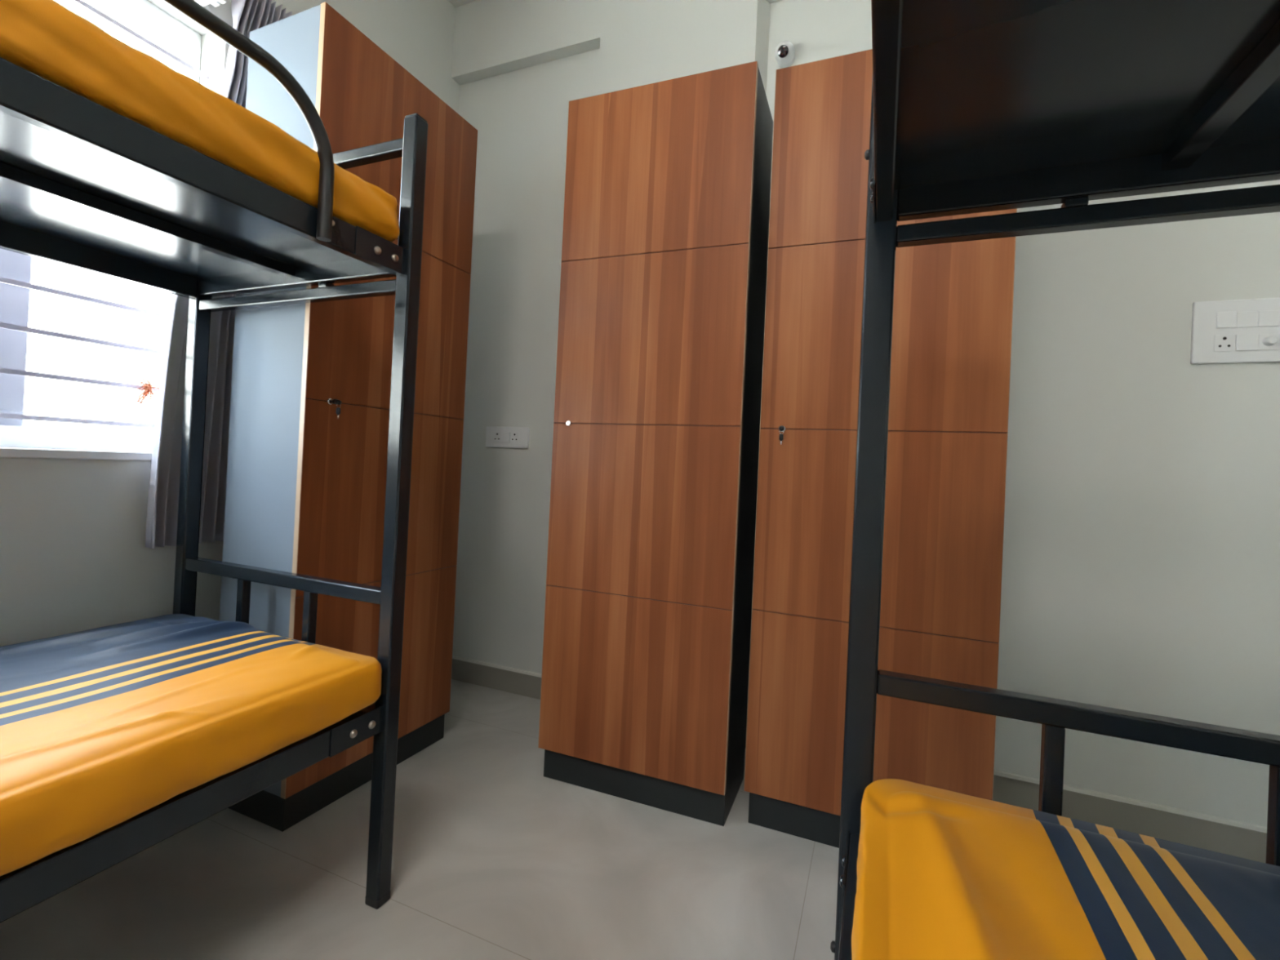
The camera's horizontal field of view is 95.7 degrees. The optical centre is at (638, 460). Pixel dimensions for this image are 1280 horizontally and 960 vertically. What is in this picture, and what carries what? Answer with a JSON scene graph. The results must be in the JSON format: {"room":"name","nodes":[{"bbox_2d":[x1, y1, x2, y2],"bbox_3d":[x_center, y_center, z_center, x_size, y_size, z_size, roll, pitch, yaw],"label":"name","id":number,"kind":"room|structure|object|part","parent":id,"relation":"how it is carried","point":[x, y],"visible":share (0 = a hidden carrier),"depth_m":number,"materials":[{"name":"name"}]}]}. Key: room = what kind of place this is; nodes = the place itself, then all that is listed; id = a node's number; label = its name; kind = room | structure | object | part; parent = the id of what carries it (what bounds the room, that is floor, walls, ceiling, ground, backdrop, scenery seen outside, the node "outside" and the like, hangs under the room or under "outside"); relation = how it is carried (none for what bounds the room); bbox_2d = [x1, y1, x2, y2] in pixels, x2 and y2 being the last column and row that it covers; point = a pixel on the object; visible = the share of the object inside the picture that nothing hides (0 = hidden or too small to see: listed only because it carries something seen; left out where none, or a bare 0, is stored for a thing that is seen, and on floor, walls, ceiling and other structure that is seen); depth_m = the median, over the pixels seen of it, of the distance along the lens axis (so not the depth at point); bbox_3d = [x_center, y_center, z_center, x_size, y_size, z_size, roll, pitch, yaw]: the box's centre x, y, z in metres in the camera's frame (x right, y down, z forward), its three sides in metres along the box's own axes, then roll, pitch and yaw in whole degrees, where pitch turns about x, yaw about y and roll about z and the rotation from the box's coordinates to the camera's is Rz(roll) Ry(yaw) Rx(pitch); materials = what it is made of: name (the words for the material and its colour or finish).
{"room":"dormitory","nodes":[
{"label":"dormitory","id":0,"kind":"room"},
{"bbox_2d":[0,0,459,646],"bbox_3d":[-1.818,-0.603,0.675,0.180,3.040,4.415,2,0,23],"label":"wall","id":1,"kind":"structure","parent":0,"point":[74,556],"depth_m":1.53,"materials":[{"name":"white paint"}]},
{"bbox_2d":[0,367,144,389],"bbox_3d":[-1.466,-0.213,1.516,0.006,0.012,0.292,2,0,23],"label":"bar","id":2,"kind":"object","parent":1,"relation":"in","point":[6,371],"depth_m":1.50,"materials":[{"name":"grey paint"}]},
{"bbox_2d":[116,372,161,414],"bbox_3d":[-1.408,-0.191,1.649,0.071,0.117,0.109,2,0,23],"label":"dried flower","id":3,"kind":"object","parent":2,"relation":"attached to","point":[148,387],"visible":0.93,"depth_m":1.65,"materials":[{"name":"brown plant"}]},
{"bbox_2d":[0,447,152,460],"bbox_3d":[-1.735,-0.035,0.915,0.192,0.022,1.850,2,0,23],"label":"trim","id":4,"kind":"structure","parent":1,"relation":"attached to","point":[7,452],"depth_m":1.45,"materials":[{"name":"white paint"}]},
{"bbox_2d":[0,413,155,428],"bbox_3d":[-1.464,-0.105,1.532,0.006,0.012,0.319,2,0,23],"label":"bar","id":5,"kind":"object","parent":1,"relation":"in","point":[6,415],"depth_m":1.51,"materials":[{"name":"grey paint"}]},
{"bbox_2d":[0,322,164,355],"bbox_3d":[-1.453,-0.319,1.536,0.006,0.013,0.343,2,0,23],"label":"bar","id":6,"kind":"object","parent":1,"relation":"in","point":[2,325],"depth_m":1.51,"materials":[{"name":"grey paint"}]},
{"bbox_2d":[0,276,170,319],"bbox_3d":[-1.447,-0.426,1.540,0.006,0.013,0.356,2,0,23],"label":"bar","id":7,"kind":"object","parent":1,"relation":"in","point":[4,280],"depth_m":1.51,"materials":[{"name":"grey paint"}]},
{"bbox_2d":[0,0,201,452],"bbox_3d":[-1.761,-0.693,0.944,0.060,1.294,1.850,2,0,23],"label":"window","id":8,"kind":"structure","parent":1,"relation":"in","point":[144,15],"depth_m":1.48,"materials":[{"name":"white plastic"}]},
{"bbox_3d":[-1.691,-0.685,1.146,0.020,1.189,0.737,2,0,23],"label":"sash","id":9,"kind":"part","parent":8,"relation":"part of","materials":[{"name":"grey"}]},
{"bbox_2d":[53,0,182,73],"bbox_3d":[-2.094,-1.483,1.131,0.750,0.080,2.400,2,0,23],"label":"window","id":10,"kind":"structure","parent":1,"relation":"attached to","point":[72,6],"depth_m":1.92,"materials":[{"name":"white glass"}]},
{"bbox_2d":[71,0,208,79],"bbox_3d":[-1.380,-1.175,1.624,0.006,0.015,0.324,2,0,23],"label":"bar","id":11,"kind":"object","parent":1,"relation":"in","point":[153,46],"depth_m":1.61,"materials":[{"name":"grey paint"}]},
{"bbox_2d":[194,0,226,6],"bbox_3d":[-1.601,-1.359,0.792,0.070,0.037,1.960,2,0,23],"label":"track","id":12,"kind":"object","parent":1,"relation":"attached to","point":[202,2],"visible":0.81,"depth_m":1.67,"materials":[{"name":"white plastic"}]},
{"bbox_2d":[145,0,292,548],"bbox_3d":[-1.213,-0.592,1.734,0.105,1.662,0.368,2,0,23],"label":"curtain","id":13,"kind":"object","parent":12,"relation":"hanging from","point":[248,15],"visible":0.19,"depth_m":1.68,"materials":[{"name":"grey fabric"}]},
{"bbox_2d":[0,679,839,959],"bbox_3d":[-0.245,1.036,-0.026,3.750,0.100,4.715,2,0,23],"label":"floor","id":14,"kind":"structure","parent":0,"point":[494,857],"depth_m":1.36,"materials":[{"name":"tile"}]},
{"bbox_2d":[0,0,427,923],"bbox_3d":[-1.247,0.067,0.551,0.792,1.754,1.961,2,0,23],"label":"bunk bed","id":15,"kind":"object","parent":14,"relation":"on","point":[86,185],"visible":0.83,"depth_m":1.22,"materials":[{"name":"black paint"}]},
{"bbox_3d":[-1.562,-0.492,0.698,0.025,0.056,1.884,2,0,23],"label":"rail","id":16,"kind":"part","parent":15,"relation":"part of","materials":[{"name":"black metal"}]},
{"bbox_3d":[-1.236,-0.471,1.512,0.004,0.058,0.130,2,0,23],"label":"joint plate","id":17,"kind":"part","parent":15,"relation":"part of","materials":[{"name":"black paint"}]},
{"bbox_3d":[-0.938,0.541,0.410,0.025,0.054,1.884,2,0,23],"label":"rail","id":18,"kind":"part","parent":15,"relation":"part of","materials":[{"name":"black metal"}]},
{"bbox_2d":[0,613,382,875],"bbox_3d":[-1.248,0.424,0.553,0.759,0.145,1.863,2,0,23],"label":"mattress","id":19,"kind":"object","parent":15,"relation":"on","point":[101,727],"visible":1,"depth_m":0.98,"materials":[{"name":"yellow fabric"}]},
{"bbox_3d":[-1.224,0.072,1.583,0.038,1.738,0.038,2,0,23],"label":"post","id":20,"kind":"part","parent":15,"relation":"part of","materials":[{"name":"black metal"}]},
{"bbox_2d":[0,0,399,242],"bbox_3d":[-1.212,-0.575,0.567,0.759,0.132,1.861,2,0,23],"label":"mattress","id":21,"kind":"object","parent":15,"relation":"on","point":[45,38],"visible":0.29,"depth_m":0.85,"materials":[{"name":"yellow fabric"}]},
{"bbox_3d":[-0.892,-0.464,0.418,0.025,0.056,1.884,2,0,23],"label":"rail","id":22,"kind":"part","parent":15,"relation":"part of","materials":[{"name":"black metal"}]},
{"bbox_3d":[-0.796,-0.562,0.571,0.025,0.267,1.137,2,0,23],"label":"guard rail","id":23,"kind":"part","parent":15,"relation":"part of","materials":[{"name":"black metal"}]},
{"bbox_3d":[-0.859,-0.457,1.438,0.704,0.048,0.025,2,0,23],"label":"rail","id":24,"kind":"part","parent":15,"relation":"part of","materials":[{"name":"black metal"}]},
{"bbox_3d":[-0.588,0.564,1.214,0.003,0.056,0.130,2,0,23],"label":"joint plate","id":25,"kind":"part","parent":15,"relation":"part of","materials":[{"name":"black paint"}]},
{"bbox_3d":[-0.542,-0.441,1.221,0.003,0.058,0.130,2,0,23],"label":"joint plate","id":26,"kind":"part","parent":15,"relation":"part of","materials":[{"name":"black paint"}]},
{"bbox_3d":[-0.540,0.101,1.297,0.038,1.738,0.038,2,0,23],"label":"post","id":27,"kind":"part","parent":15,"relation":"part of","materials":[{"name":"black metal"}]},
{"bbox_2d":[219,1,477,831],"bbox_3d":[-0.865,-0.111,1.832,0.343,2.165,0.610,2,0,23],"label":"wardrobe","id":28,"kind":"object","parent":14,"relation":"on","point":[311,384],"visible":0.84,"depth_m":1.62,"materials":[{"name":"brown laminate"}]},
{"bbox_2d":[537,61,773,826],"bbox_3d":[0.060,-0.056,1.854,0.595,2.140,0.307,2,0,22],"label":"wardrobe","id":29,"kind":"object","parent":14,"relation":"on","point":[651,537],"visible":1,"depth_m":1.71,"materials":[{"name":"brown laminate"}]},
{"bbox_2d":[743,48,1017,848],"bbox_3d":[0.668,-0.028,1.642,0.600,2.137,0.338,2,0,22],"label":"wardrobe","id":30,"kind":"object","parent":14,"relation":"on","point":[944,534],"visible":0.81,"depth_m":1.55,"materials":[{"name":"brown laminate"}]},
{"bbox_2d":[830,0,1279,959],"bbox_3d":[0.329,0.134,-0.108,0.787,1.754,1.961,2,0,23],"label":"bunk bed","id":31,"kind":"object","parent":14,"relation":"on","point":[977,106],"visible":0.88,"depth_m":0.74,"materials":[{"name":"black paint"}]},
{"bbox_3d":[0.301,0.602,0.841,0.003,0.056,0.130,2,0,23],"label":"joint plate","id":32,"kind":"part","parent":31,"relation":"part of","materials":[{"name":"black paint"}]},
{"bbox_3d":[-0.025,0.580,0.027,0.025,0.054,1.884,2,0,23],"label":"rail","id":33,"kind":"part","parent":31,"relation":"part of","materials":[{"name":"black metal"}]},
{"bbox_3d":[0.363,0.140,0.919,0.045,1.738,0.038,2,0,23],"label":"post","id":34,"kind":"part","parent":31,"relation":"part of","materials":[{"name":"black metal"}]},
{"bbox_3d":[0.347,-0.403,0.849,0.003,0.058,0.130,2,0,23],"label":"joint plate","id":35,"kind":"part","parent":31,"relation":"part of","materials":[{"name":"black paint"}]},
{"bbox_3d":[0.021,-0.425,0.035,0.025,0.056,1.884,2,0,23],"label":"rail","id":36,"kind":"part","parent":31,"relation":"part of","materials":[{"name":"black metal"}]},
{"bbox_2d":[851,778,1279,959],"bbox_3d":[0.333,0.504,-0.109,0.758,0.121,1.862,2,0,23],"label":"mattress","id":37,"kind":"object","parent":31,"relation":"on","point":[943,874],"visible":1,"depth_m":0.64,"materials":[{"name":"yellow fabric"}]},
{"bbox_3d":[0.724,-0.389,0.775,0.690,0.048,0.025,2,0,23],"label":"rail","id":38,"kind":"part","parent":31,"relation":"part of","materials":[{"name":"black metal"}]},
{"bbox_2d":[448,0,477,7],"bbox_3d":[-0.100,-2.110,-0.001,3.750,0.120,4.715,2,0,23],"label":"ceiling","id":39,"kind":"structure","parent":0,"point":[455,3],"depth_m":2.60,"materials":[{"name":"white paint"}]},
{"bbox_2d":[451,0,782,84],"bbox_3d":[0.744,-1.835,2.002,3.420,0.320,0.055,2,0,23],"label":"beam","id":40,"kind":"structure","parent":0,"point":[491,37],"depth_m":2.47,"materials":[{"name":"white paint"}]},
{"bbox_2d":[597,0,770,95],"bbox_3d":[0.103,-0.341,2.229,0.672,2.720,0.055,2,0,23],"label":"wall column","id":41,"kind":"structure","parent":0,"point":[735,33],"depth_m":2.20,"materials":[{"name":"white paint"}]},
{"bbox_2d":[452,0,1279,827],"bbox_3d":[0.707,-0.475,2.092,3.750,3.040,0.150,2,0,23],"label":"wall","id":42,"kind":"structure","parent":0,"point":[1141,556],"depth_m":1.73,"materials":[{"name":"white paint"}]},
{"bbox_2d":[451,655,542,699],"bbox_3d":[-0.607,0.939,2.514,0.755,0.102,0.012,2,0,23],"label":"baseboard","id":43,"kind":"structure","parent":42,"relation":"attached to","point":[512,680],"depth_m":2.51,"materials":[{"name":"grey tile"}]},
{"bbox_2d":[485,426,529,448],"bbox_3d":[-0.567,-0.103,2.524,0.225,0.091,0.016,2,0,23],"label":"wall socket","id":44,"kind":"object","parent":42,"relation":"attached to","point":[495,437],"visible":1,"depth_m":2.52,"materials":[{"name":"white plastic"}]},
{"bbox_2d":[493,431,501,442],"bbox_3d":[-0.619,-0.105,2.542,0.044,0.048,0.002,2,0,23],"label":"socket","id":45,"kind":"object","parent":44,"relation":"attached to","point":[496,435],"depth_m":2.54,"materials":[{"name":"white plastic"}]},
{"bbox_2d":[501,431,510,443],"bbox_3d":[-0.578,-0.103,2.523,0.045,0.048,0.005,2,0,23],"label":"rocker switch","id":46,"kind":"object","parent":44,"relation":"attached to","point":[505,436],"depth_m":2.52,"materials":[{"name":"white plastic"}]},
{"bbox_2d":[510,431,519,443],"bbox_3d":[-0.535,-0.101,2.507,0.044,0.048,0.002,2,0,23],"label":"socket","id":47,"kind":"object","parent":44,"relation":"attached to","point":[514,436],"depth_m":2.51,"materials":[{"name":"white plastic"}]},
{"bbox_2d":[774,40,795,67],"bbox_3d":[0.523,-1.462,2.075,0.070,0.070,0.074,2,0,23],"label":"security camera","id":48,"kind":"object","parent":42,"relation":"attached to","point":[784,55],"visible":1,"depth_m":2.06,"materials":[{"name":"white plastic"}]},
{"bbox_2d":[745,722,1266,862],"bbox_3d":[1.285,1.020,1.722,1.980,0.102,0.012,2,0,23],"label":"baseboard","id":49,"kind":"structure","parent":42,"relation":"attached to","point":[1218,834],"depth_m":1.65,"materials":[{"name":"grey tile"}]},
{"bbox_2d":[1190,297,1279,364],"bbox_3d":[1.668,-0.358,1.589,0.225,0.174,0.032,2,0,23],"label":"switchboard","id":50,"kind":"object","parent":42,"relation":"attached to","point":[1236,331],"visible":1,"depth_m":1.60,"materials":[{"name":"white plastic"}]},
{"bbox_2d":[1213,333,1235,351],"bbox_3d":[1.627,-0.328,1.609,0.044,0.047,0.002,2,0,23],"label":"socket","id":51,"kind":"object","parent":50,"relation":"attached to","point":[1222,342],"depth_m":1.61,"materials":[{"name":"white plastic"}]},
{"bbox_2d":[1216,311,1236,328],"bbox_3d":[1.630,-0.392,1.606,0.042,0.045,0.008,2,0,23],"label":"rocker switch","id":52,"kind":"object","parent":50,"relation":"attached to","point":[1224,319],"depth_m":1.61,"materials":[{"name":"white plastic"}]},
{"bbox_2d":[1235,333,1258,351],"bbox_3d":[1.669,-0.325,1.588,0.046,0.045,0.008,2,0,23],"label":"rocker switch","id":53,"kind":"object","parent":50,"relation":"attached to","point":[1244,342],"depth_m":1.59,"materials":[{"name":"white plastic"}]},
{"bbox_3d":[1.707,-0.325,1.564,0.026,0.026,0.018,2,0,23],"label":"dimmer knob","id":54,"kind":"part","parent":50,"relation":"part of","materials":[{"name":"white plastic"}]},
{"label":"outside","id":55,"kind":"structure","parent":0,"visible":0},
{"bbox_3d":[-19.912,9.253,8.065,37.800,0.200,80.000,2,0,23],"label":"ground","id":56,"kind":"structure","parent":55,"visible":0},
{"bbox_2d":[22,256,169,434],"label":"window","id":57,"kind":"structure","parent":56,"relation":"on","point":[43,397],"depth_m":7.12,"materials":[{"name":"white glass"}]}
]}

